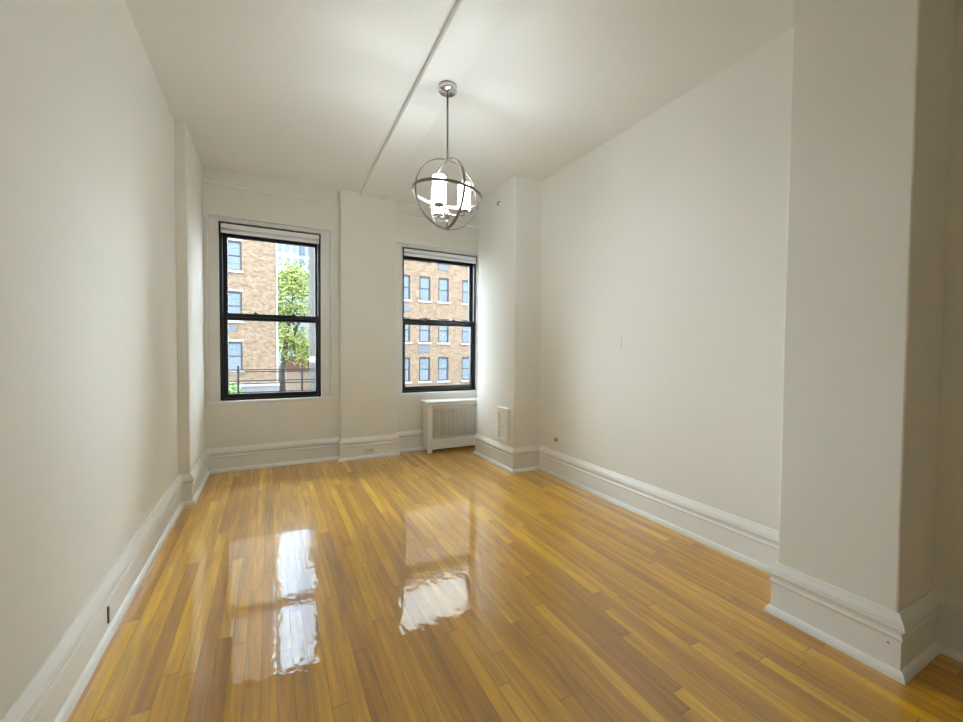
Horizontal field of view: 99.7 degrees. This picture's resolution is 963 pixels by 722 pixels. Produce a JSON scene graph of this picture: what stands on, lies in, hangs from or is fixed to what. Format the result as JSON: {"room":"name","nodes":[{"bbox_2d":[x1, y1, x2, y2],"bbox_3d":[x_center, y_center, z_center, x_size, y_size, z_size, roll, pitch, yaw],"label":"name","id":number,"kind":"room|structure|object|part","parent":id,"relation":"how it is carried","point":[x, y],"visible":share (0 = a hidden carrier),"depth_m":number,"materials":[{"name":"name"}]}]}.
{"room":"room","nodes":[
{"label":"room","id":0,"kind":"room"},
{"bbox_2d":[0,0,178,721],"bbox_3d":[-1.474,-0.302,1.129,0.250,3.080,7.080,0,2,-28],"label":"wall","id":1,"kind":"structure","parent":0,"point":[89,448],"depth_m":1.55,"materials":[{"name":"paint"}]},
{"bbox_2d":[2,449,209,721],"bbox_3d":[-1.312,1.111,1.229,0.112,0.252,6.530,0,2,-28],"label":"baseboard","id":2,"kind":"structure","parent":1,"relation":"attached to","point":[56,688],"depth_m":1.69,"materials":[{"name":"white paint"}]},
{"bbox_2d":[107,606,109,623],"bbox_3d":[-1.651,1.123,1.797,0.007,0.074,0.012,0,2,-28],"label":"wall outlet","id":3,"kind":"object","parent":2,"relation":"attached to","point":[108,607],"visible":1,"depth_m":1.79,"materials":[{"name":"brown plastic"}]},
{"bbox_2d":[174,120,205,474],"bbox_3d":[-2.617,-0.380,3.672,0.076,3.080,0.910,0,2,-28],"label":"wall","id":4,"kind":"structure","parent":0,"point":[188,167],"depth_m":3.35,"materials":[{"name":"paint"}]},
{"bbox_2d":[202,167,478,448],"bbox_3d":[-1.486,-0.407,4.944,3.258,3.080,0.300,0,2,-28],"label":"wall","id":5,"kind":"structure","parent":0,"point":[240,424],"depth_m":4.48,"materials":[{"name":"paint"}]},
{"bbox_2d":[205,212,332,404],"bbox_3d":[-2.292,-0.529,4.471,1.203,1.938,0.227,0,2,-28],"label":"window","id":6,"kind":"structure","parent":5,"relation":"in","point":[217,315],"depth_m":4.35,"materials":[{"name":"white paint"}]},
{"bbox_2d":[219,222,319,244],"bbox_3d":[-2.261,-1.372,4.391,0.964,0.108,0.058,0,2,-28],"label":"roller shade","id":7,"kind":"object","parent":6,"relation":"attached to","point":[230,228],"visible":1,"depth_m":4.35,"materials":[{"name":"fabric"}]},
{"bbox_3d":[-2.324,-0.925,4.513,0.924,0.973,0.040,0,2,-28],"label":"sash","id":8,"kind":"part","parent":6,"relation":"part of","materials":[{"name":"black paint"}]},
{"bbox_3d":[-2.288,0.427,4.476,1.183,0.027,0.174,0,2,-28],"label":"sill","id":9,"kind":"part","parent":6,"relation":"part of","materials":[{"name":"white paint"}]},
{"bbox_3d":[-2.316,-0.515,4.505,0.980,1.853,0.145,0,2,-28],"label":"frame","id":10,"kind":"part","parent":6,"relation":"part of","materials":[{"name":"black paint"}]},
{"bbox_3d":[-2.306,-0.059,4.492,0.924,0.902,0.042,0,2,-28],"label":"sash","id":11,"kind":"part","parent":6,"relation":"part of","materials":[{"name":"black paint"}]},
{"bbox_2d":[202,180,339,204],"bbox_3d":[-2.201,-1.794,4.344,1.302,0.032,0.026,0,2,-28],"label":"trim","id":12,"kind":"structure","parent":5,"relation":"attached to","point":[203,181],"depth_m":4.31,"materials":[{"name":"white paint"}]},
{"bbox_2d":[229,365,314,393],"bbox_3d":[-2.688,0.463,5.106,2.950,0.775,1.050,0,2,-28],"label":"railing","id":13,"kind":"object","parent":5,"relation":"attached to","point":[237,369],"visible":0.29,"depth_m":5.55,"materials":[{"name":"metal"}]},
{"bbox_3d":[-3.224,0.411,5.383,0.026,0.695,0.026,2,2,40],"label":"post","id":14,"kind":"part","parent":13,"relation":"part of","materials":[{"name":"metal"}]},
{"bbox_3d":[-2.921,0.418,5.541,2.780,0.013,0.013,0,2,-28],"label":"rail","id":15,"kind":"part","parent":13,"relation":"part of","materials":[{"name":"metal"}]},
{"bbox_3d":[-2.920,0.301,5.538,2.780,0.013,0.013,0,2,-28],"label":"rail","id":16,"kind":"part","parent":13,"relation":"part of","materials":[{"name":"metal"}]},
{"bbox_3d":[-2.920,0.264,5.537,2.780,0.013,0.013,0,2,-28],"label":"rail","id":17,"kind":"part","parent":13,"relation":"part of","materials":[{"name":"metal"}]},
{"bbox_3d":[-2.919,0.144,5.534,2.780,0.013,0.013,0,2,-28],"label":"rail","id":18,"kind":"part","parent":13,"relation":"part of","materials":[{"name":"metal"}]},
{"bbox_3d":[-2.919,0.116,5.533,2.780,0.013,0.013,0,2,-28],"label":"rail","id":19,"kind":"part","parent":13,"relation":"part of","materials":[{"name":"metal"}]},
{"bbox_3d":[-2.536,0.406,5.742,0.026,0.695,0.026,2,2,40],"label":"post","id":20,"kind":"part","parent":13,"relation":"part of","materials":[{"name":"metal"}]},
{"bbox_2d":[206,430,424,473],"bbox_3d":[-1.277,1.017,4.644,3.182,0.252,0.505,0,2,-28],"label":"baseboard","id":21,"kind":"structure","parent":5,"relation":"attached to","point":[247,457],"depth_m":4.56,"materials":[{"name":"white paint"}]},
{"bbox_2d":[365,447,374,453],"bbox_3d":[-1.312,1.048,4.770,0.120,0.076,0.009,0,2,-28],"label":"wall outlet","id":22,"kind":"object","parent":5,"relation":"attached to","point":[368,450],"visible":1,"depth_m":4.77,"materials":[{"name":"beige plastic"}]},
{"bbox_2d":[396,241,478,396],"bbox_3d":[-0.588,-0.522,5.360,1.188,1.920,0.227,0,2,-28],"label":"window","id":23,"kind":"structure","parent":5,"relation":"in","point":[402,390],"depth_m":5.32,"materials":[{"name":"white paint"}]},
{"bbox_3d":[-0.584,0.419,5.365,1.168,0.037,0.174,0,2,-28],"label":"sill","id":24,"kind":"part","parent":23,"relation":"part of","materials":[{"name":"white paint"}]},
{"bbox_3d":[-0.585,-0.934,5.420,0.987,0.927,0.040,0,2,-28],"label":"sash","id":25,"kind":"part","parent":23,"relation":"part of","materials":[{"name":"black paint"}]},
{"bbox_3d":[-0.568,-0.081,5.398,0.987,0.921,0.042,0,2,-28],"label":"sash","id":26,"kind":"part","parent":23,"relation":"part of","materials":[{"name":"black paint"}]},
{"bbox_2d":[403,247,476,264],"bbox_3d":[-0.528,-1.363,5.295,1.031,0.100,0.058,0,2,-28],"label":"roller shade","id":27,"kind":"object","parent":23,"relation":"attached to","point":[406,251],"visible":1,"depth_m":5.26,"materials":[{"name":"fabric"}]},
{"bbox_2d":[397,212,478,227],"bbox_3d":[-0.507,-1.806,5.227,1.241,0.032,0.026,0,2,-28],"label":"trim","id":28,"kind":"structure","parent":5,"relation":"attached to","point":[398,213],"depth_m":5.18,"materials":[{"name":"white paint"}]},
{"bbox_2d":[339,189,396,438],"bbox_3d":[-1.332,-0.402,4.795,0.639,3.080,0.106,0,2,-28],"label":"wall","id":29,"kind":"structure","parent":0,"point":[368,225],"depth_m":4.74,"materials":[{"name":"paint"}]},
{"bbox_2d":[124,0,792,215],"bbox_3d":[0.093,-1.977,1.894,3.758,0.250,7.080,0,2,-28],"label":"ceiling","id":30,"kind":"structure","parent":0,"point":[311,93],"depth_m":2.66,"materials":[{"name":"paint"}]},
{"bbox_2d":[360,0,513,199],"bbox_3d":[0.146,-1.830,1.866,0.284,0.042,6.481,0,2,-26],"label":"ceiling beam","id":31,"kind":"structure","parent":30,"relation":"attached to","point":[471,23],"depth_m":2.65,"materials":[{"name":"paint"}]},
{"bbox_2d":[412,80,481,230],"bbox_3d":[-0.229,-1.359,2.726,0.471,0.952,0.472,0,2,-28],"label":"pendant chandelier","id":32,"kind":"object","parent":31,"relation":"hanging from","point":[446,88],"visible":1,"depth_m":2.69,"materials":[{"name":"silver metal"}]},
{"bbox_3d":[-0.302,-1.115,2.824,0.084,0.174,0.084,0,2,-28],"label":"lamp shade","id":33,"kind":"part","parent":32,"relation":"part of","materials":[{"name":"white glass"}]},
{"bbox_3d":[-0.274,-1.109,2.627,0.084,0.174,0.084,0,2,-28],"label":"lamp shade","id":34,"kind":"part","parent":32,"relation":"part of","materials":[{"name":"white glass"}]},
{"bbox_3d":[-0.228,-1.567,2.721,0.013,0.440,0.013,0,2,-28],"label":"rod","id":35,"kind":"part","parent":32,"relation":"part of","materials":[{"name":"silver metal"}]},
{"bbox_3d":[-0.117,-1.111,2.749,0.084,0.174,0.084,0,2,-28],"label":"lamp shade","id":36,"kind":"part","parent":32,"relation":"part of","materials":[{"name":"white glass"}]},
{"bbox_2d":[477,175,541,447],"bbox_3d":[0.303,-0.387,4.663,0.344,3.080,0.843,0,2,-28],"label":"wall","id":37,"kind":"structure","parent":0,"point":[510,232],"depth_m":4.34,"materials":[{"name":"paint"}]},
{"bbox_2d":[496,406,509,445],"bbox_3d":[0.231,0.700,4.408,0.034,0.390,0.250,0,2,-28],"label":"access panel","id":38,"kind":"object","parent":37,"relation":"attached to","point":[502,414],"visible":1,"depth_m":4.40,"materials":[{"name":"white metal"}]},
{"bbox_3d":[0.241,0.700,4.413,0.010,0.270,0.140,0,2,-28],"label":"door","id":39,"kind":"part","parent":38,"relation":"part of","materials":[{"name":"white paint"}]},
{"bbox_2d":[67,445,962,721],"bbox_3d":[0.069,1.326,1.985,3.758,0.200,7.080,0,2,-28],"label":"floor","id":40,"kind":"structure","parent":0,"point":[452,584],"depth_m":1.92,"materials":[{"name":"brown wood"}]},
{"bbox_2d":[421,397,477,453],"bbox_3d":[-0.372,0.814,5.217,0.769,0.640,0.215,0,2,-28],"label":"radiator cover","id":41,"kind":"object","parent":40,"relation":"on","point":[456,426],"visible":0.94,"depth_m":5.13,"materials":[{"name":"white metal"}]},
{"bbox_3d":[-0.694,0.811,5.074,0.018,0.588,0.166,0,2,-28],"label":"panel","id":42,"kind":"part","parent":41,"relation":"part of","materials":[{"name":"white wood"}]},
{"bbox_3d":[-0.340,1.036,5.159,0.609,0.116,0.019,0,2,-28],"label":"rail","id":43,"kind":"part","parent":41,"relation":"part of","materials":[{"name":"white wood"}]},
{"bbox_2d":[432,404,475,439],"bbox_3d":[-0.339,0.766,5.152,0.609,0.424,0.004,0,2,-28],"label":"grille","id":44,"kind":"object","parent":41,"relation":"attached to","point":[455,415],"depth_m":5.15,"materials":[{"name":"white metal"}]},
{"bbox_3d":[-0.337,0.536,5.145,0.609,0.036,0.019,0,2,-28],"label":"rail","id":45,"kind":"part","parent":41,"relation":"part of","materials":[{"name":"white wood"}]},
{"bbox_2d":[539,0,962,598],"bbox_3d":[2.002,-0.301,2.012,0.285,3.080,5.432,0,2,-28],"label":"wall","id":46,"kind":"structure","parent":0,"point":[668,236],"depth_m":2.78,"materials":[{"name":"paint"}]},
{"bbox_2d":[614,334,621,347],"bbox_3d":[1.141,-0.165,3.394,0.007,0.116,0.072,0,2,-28],"label":"blank plate","id":47,"kind":"object","parent":46,"relation":"attached to","point":[618,337],"visible":1,"depth_m":3.38,"materials":[{"name":"paint"}]},
{"bbox_2d":[473,433,778,572],"bbox_3d":[0.850,1.061,3.595,0.380,0.252,3.395,0,2,-28],"label":"baseboard","id":48,"kind":"structure","parent":46,"relation":"attached to","point":[754,544],"depth_m":3.07,"materials":[{"name":"white paint"}]},
{"bbox_2d":[933,588,962,662],"bbox_3d":[2.474,1.151,0.781,0.036,0.252,2.233,0,2,-28],"label":"baseboard","id":49,"kind":"structure","parent":46,"relation":"attached to","point":[949,619],"depth_m":1.72,"materials":[{"name":"white paint"}]},
{"bbox_2d":[778,0,955,612],"bbox_3d":[1.846,-0.299,1.913,0.653,3.080,0.433,0,2,-28],"label":"wall pillar","id":50,"kind":"structure","parent":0,"point":[872,80],"depth_m":1.71,"materials":[{"name":"paint"}]},
{"bbox_2d":[764,561,939,684],"bbox_3d":[1.702,1.115,1.882,0.424,0.252,0.505,0,2,-28],"label":"baseboard","id":51,"kind":"structure","parent":50,"relation":"attached to","point":[860,628],"depth_m":1.72,"materials":[{"name":"white paint"}]},
{"label":"outside","id":52,"kind":"structure","parent":0,"visible":0},
{"bbox_3d":[-24.945,2.637,80.299,150.000,0.300,154.750,0,2,-28],"label":"ground","id":53,"kind":"structure","parent":52,"visible":0},
{"bbox_2d":[229,373,243,393],"bbox_3d":[-13.974,2.241,22.747,1.357,3.824,1.389,0,2,-28],"label":"shrub","id":54,"kind":"object","parent":53,"relation":"on","point":[232,388],"visible":0.22,"depth_m":22.70,"materials":[{"name":"green plant"}]},
{"bbox_2d":[228,238,279,392],"bbox_3d":[-18.487,-9.676,26.046,9.730,27.400,8.200,0,2,-28],"label":"apartment building","id":55,"kind":"structure","parent":53,"relation":"on","point":[252,265],"depth_m":24.36,"materials":[{"name":"beige brick"}]},
{"bbox_2d":[228,325,235,331],"bbox_3d":[-14.717,-1.920,23.866,0.500,0.370,0.080,0,2,-28],"label":"vent","id":56,"kind":"object","parent":55,"relation":"attached to","point":[231,328],"depth_m":23.86,"materials":[{"name":"grey metal"}]},
{"bbox_3d":[-14.620,-3.663,23.958,0.740,0.770,0.010,0,2,-28],"label":"pane","id":57,"kind":"part","parent":55,"relation":"part of","materials":[{"name":"glass"}]},
{"bbox_3d":[-14.609,-5.782,23.909,0.740,0.770,0.010,0,2,-28],"label":"pane","id":58,"kind":"part","parent":55,"relation":"part of","materials":[{"name":"glass"}]},
{"bbox_3d":[-14.599,-6.612,23.877,0.740,0.770,0.010,0,2,-28],"label":"pane","id":59,"kind":"part","parent":55,"relation":"part of","materials":[{"name":"glass"}]},
{"bbox_3d":[-14.652,0.126,24.072,0.740,0.770,0.010,0,2,-28],"label":"pane","id":60,"kind":"part","parent":55,"relation":"part of","materials":[{"name":"glass"}]},
{"bbox_3d":[-14.642,-0.704,24.040,0.740,0.770,0.010,0,2,-28],"label":"pane","id":61,"kind":"part","parent":55,"relation":"part of","materials":[{"name":"glass"}]},
{"bbox_3d":[-14.631,-2.833,23.990,0.740,0.770,0.010,0,2,-28],"label":"pane","id":62,"kind":"part","parent":55,"relation":"part of","materials":[{"name":"glass"}]},
{"bbox_3d":[-14.588,-2.311,23.916,1.080,0.150,0.190,0,2,-28],"label":"sill","id":63,"kind":"part","parent":55,"relation":"part of","materials":[{"name":"stone"}]},
{"bbox_3d":[-14.567,-5.260,23.835,1.080,0.150,0.190,0,2,-28],"label":"sill","id":64,"kind":"part","parent":55,"relation":"part of","materials":[{"name":"stone"}]},
{"bbox_2d":[277,243,298,366],"bbox_3d":[-42.546,-39.074,88.172,4.600,82.400,14.600,0,2,-28],"label":"high rise","id":65,"kind":"structure","parent":53,"relation":"on","point":[284,251],"depth_m":82.46,"materials":[{"name":"stone"}]},
{"bbox_2d":[277,256,309,391],"bbox_3d":[-18.016,-3.139,38.614,6.232,13.655,6.282,1,2,20],"label":"street tree","id":66,"kind":"object","parent":53,"relation":"on","point":[292,281],"visible":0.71,"depth_m":37.99,"materials":[{"name":"green plant"}]},
{"bbox_2d":[286,346,309,391],"bbox_3d":[-19.839,0.850,44.881,3.480,5.300,6.150,0,2,-28],"label":"building","id":67,"kind":"structure","parent":53,"relation":"on","point":[306,374],"depth_m":41.99,"materials":[{"name":"beige paint"}]},
{"bbox_2d":[298,246,309,344],"bbox_3d":[-43.049,-44.442,101.282,6.500,92.400,14.600,0,2,-28],"label":"high rise","id":68,"kind":"structure","parent":53,"relation":"on","point":[303,251],"depth_m":95.10,"materials":[{"name":"stone"}]},
{"bbox_2d":[309,247,314,390],"bbox_3d":[-4.427,0.504,10.682,0.188,8.100,0.188,0,2,-28],"label":"building","id":69,"kind":"structure","parent":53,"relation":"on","point":[311,249],"depth_m":10.56,"materials":[{"name":"stone"}]},
{"bbox_2d":[404,260,468,385],"bbox_3d":[-4.008,-10.595,34.136,15.700,29.000,9.200,0,2,-28],"label":"apartment building","id":70,"kind":"structure","parent":53,"relation":"on","point":[434,355],"depth_m":29.77,"materials":[{"name":"beige brick"}]},
{"bbox_3d":[-5.471,-4.803,28.708,0.710,0.780,0.010,0,2,-28],"label":"pane","id":71,"kind":"part","parent":70,"relation":"part of","materials":[{"name":"glass"}]},
{"bbox_3d":[-5.461,-5.642,28.676,0.710,0.780,0.010,0,2,-28],"label":"pane","id":72,"kind":"part","parent":70,"relation":"part of","materials":[{"name":"glass"}]},
{"bbox_3d":[-5.493,-1.804,28.790,0.710,0.780,0.010,0,2,-28],"label":"pane","id":73,"kind":"part","parent":70,"relation":"part of","materials":[{"name":"glass"}]},
{"bbox_2d":[404,305,409,311],"bbox_3d":[-5.475,-3.711,28.633,0.820,0.420,0.080,0,2,-28],"label":"vent","id":74,"kind":"object","parent":70,"relation":"attached to","point":[406,307],"depth_m":28.71,"materials":[{"name":"grey metal"}]},
{"bbox_3d":[-5.503,0.175,28.836,0.710,0.780,0.010,0,2,-28],"label":"pane","id":75,"kind":"part","parent":70,"relation":"part of","materials":[{"name":"glass"}]},
{"bbox_3d":[-4.175,1.005,29.567,0.710,0.780,0.010,0,2,-28],"label":"pane","id":76,"kind":"part","parent":70,"relation":"part of","materials":[{"name":"glass"}]},
{"bbox_3d":[-4.164,0.166,29.535,0.710,0.780,0.010,0,2,-28],"label":"pane","id":77,"kind":"part","parent":70,"relation":"part of","materials":[{"name":"glass"}]},
{"bbox_3d":[-4.154,-1.814,29.489,0.710,0.780,0.010,0,2,-28],"label":"pane","id":78,"kind":"part","parent":70,"relation":"part of","materials":[{"name":"glass"}]},
{"bbox_3d":[-4.144,-2.653,29.457,0.710,0.780,0.010,0,2,-28],"label":"pane","id":79,"kind":"part","parent":70,"relation":"part of","materials":[{"name":"glass"}]},
{"bbox_3d":[-4.133,-4.813,29.406,0.710,0.780,0.010,0,2,-28],"label":"pane","id":80,"kind":"part","parent":70,"relation":"part of","materials":[{"name":"glass"}]},
{"bbox_3d":[-4.122,-5.652,29.374,0.710,0.780,0.010,0,2,-28],"label":"pane","id":81,"kind":"part","parent":70,"relation":"part of","materials":[{"name":"glass"}]},
{"bbox_2d":[419,347,429,352],"bbox_3d":[-4.166,-0.821,29.406,0.820,0.420,0.080,0,2,-28],"label":"vent","id":82,"kind":"object","parent":70,"relation":"attached to","point":[421,349],"depth_m":29.38,"materials":[{"name":"grey metal"}]},
{"bbox_3d":[-4.090,-4.285,29.332,1.050,0.150,0.190,0,2,-28],"label":"sill","id":83,"kind":"part","parent":70,"relation":"part of","materials":[{"name":"stone"}]},
{"bbox_3d":[-2.889,0.996,30.237,0.710,0.780,0.010,0,2,-28],"label":"pane","id":84,"kind":"part","parent":70,"relation":"part of","materials":[{"name":"glass"}]},
{"bbox_3d":[-2.878,0.156,30.205,0.710,0.780,0.010,0,2,-28],"label":"pane","id":85,"kind":"part","parent":70,"relation":"part of","materials":[{"name":"glass"}]},
{"bbox_3d":[-2.869,-1.823,30.159,0.710,0.780,0.010,0,2,-28],"label":"pane","id":86,"kind":"part","parent":70,"relation":"part of","materials":[{"name":"glass"}]},
{"bbox_3d":[-2.847,-4.822,30.076,0.710,0.780,0.010,0,2,-28],"label":"pane","id":87,"kind":"part","parent":70,"relation":"part of","materials":[{"name":"glass"}]},
{"bbox_3d":[-2.836,-5.661,30.044,0.710,0.780,0.010,0,2,-28],"label":"pane","id":88,"kind":"part","parent":70,"relation":"part of","materials":[{"name":"glass"}]},
{"bbox_2d":[438,264,448,270],"bbox_3d":[-2.810,-6.898,29.923,0.820,0.420,0.080,0,2,-28],"label":"vent","id":89,"kind":"object","parent":70,"relation":"attached to","point":[441,267],"depth_m":29.89,"materials":[{"name":"grey metal"}]},
{"bbox_3d":[-2.847,1.523,30.163,1.050,0.150,0.190,0,2,-28],"label":"sill","id":90,"kind":"part","parent":70,"relation":"part of","materials":[{"name":"stone"}]},
{"bbox_3d":[-2.826,-1.296,30.085,1.050,0.150,0.190,0,2,-28],"label":"sill","id":91,"kind":"part","parent":70,"relation":"part of","materials":[{"name":"stone"}]},
{"bbox_3d":[-2.804,-4.294,30.002,1.050,0.150,0.190,0,2,-28],"label":"sill","id":92,"kind":"part","parent":70,"relation":"part of","materials":[{"name":"stone"}]},
{"bbox_3d":[-1.187,0.984,31.125,0.710,0.780,0.010,0,2,-28],"label":"pane","id":93,"kind":"part","parent":70,"relation":"part of","materials":[{"name":"glass"}]},
{"bbox_3d":[-1.145,-4.834,30.964,0.710,0.780,0.010,0,2,-28],"label":"pane","id":94,"kind":"part","parent":70,"relation":"part of","materials":[{"name":"glass"}]},
{"bbox_3d":[-1.134,-5.673,30.932,0.710,0.780,0.010,0,2,-28],"label":"pane","id":95,"kind":"part","parent":70,"relation":"part of","materials":[{"name":"glass"}]},
{"bbox_3d":[-1.176,0.144,31.093,0.710,0.780,0.010,0,2,-28],"label":"pane","id":96,"kind":"part","parent":70,"relation":"part of","materials":[{"name":"glass"}]},
{"bbox_3d":[-1.166,-1.835,31.047,0.710,0.780,0.010,0,2,-28],"label":"pane","id":97,"kind":"part","parent":70,"relation":"part of","materials":[{"name":"glass"}]}
]}

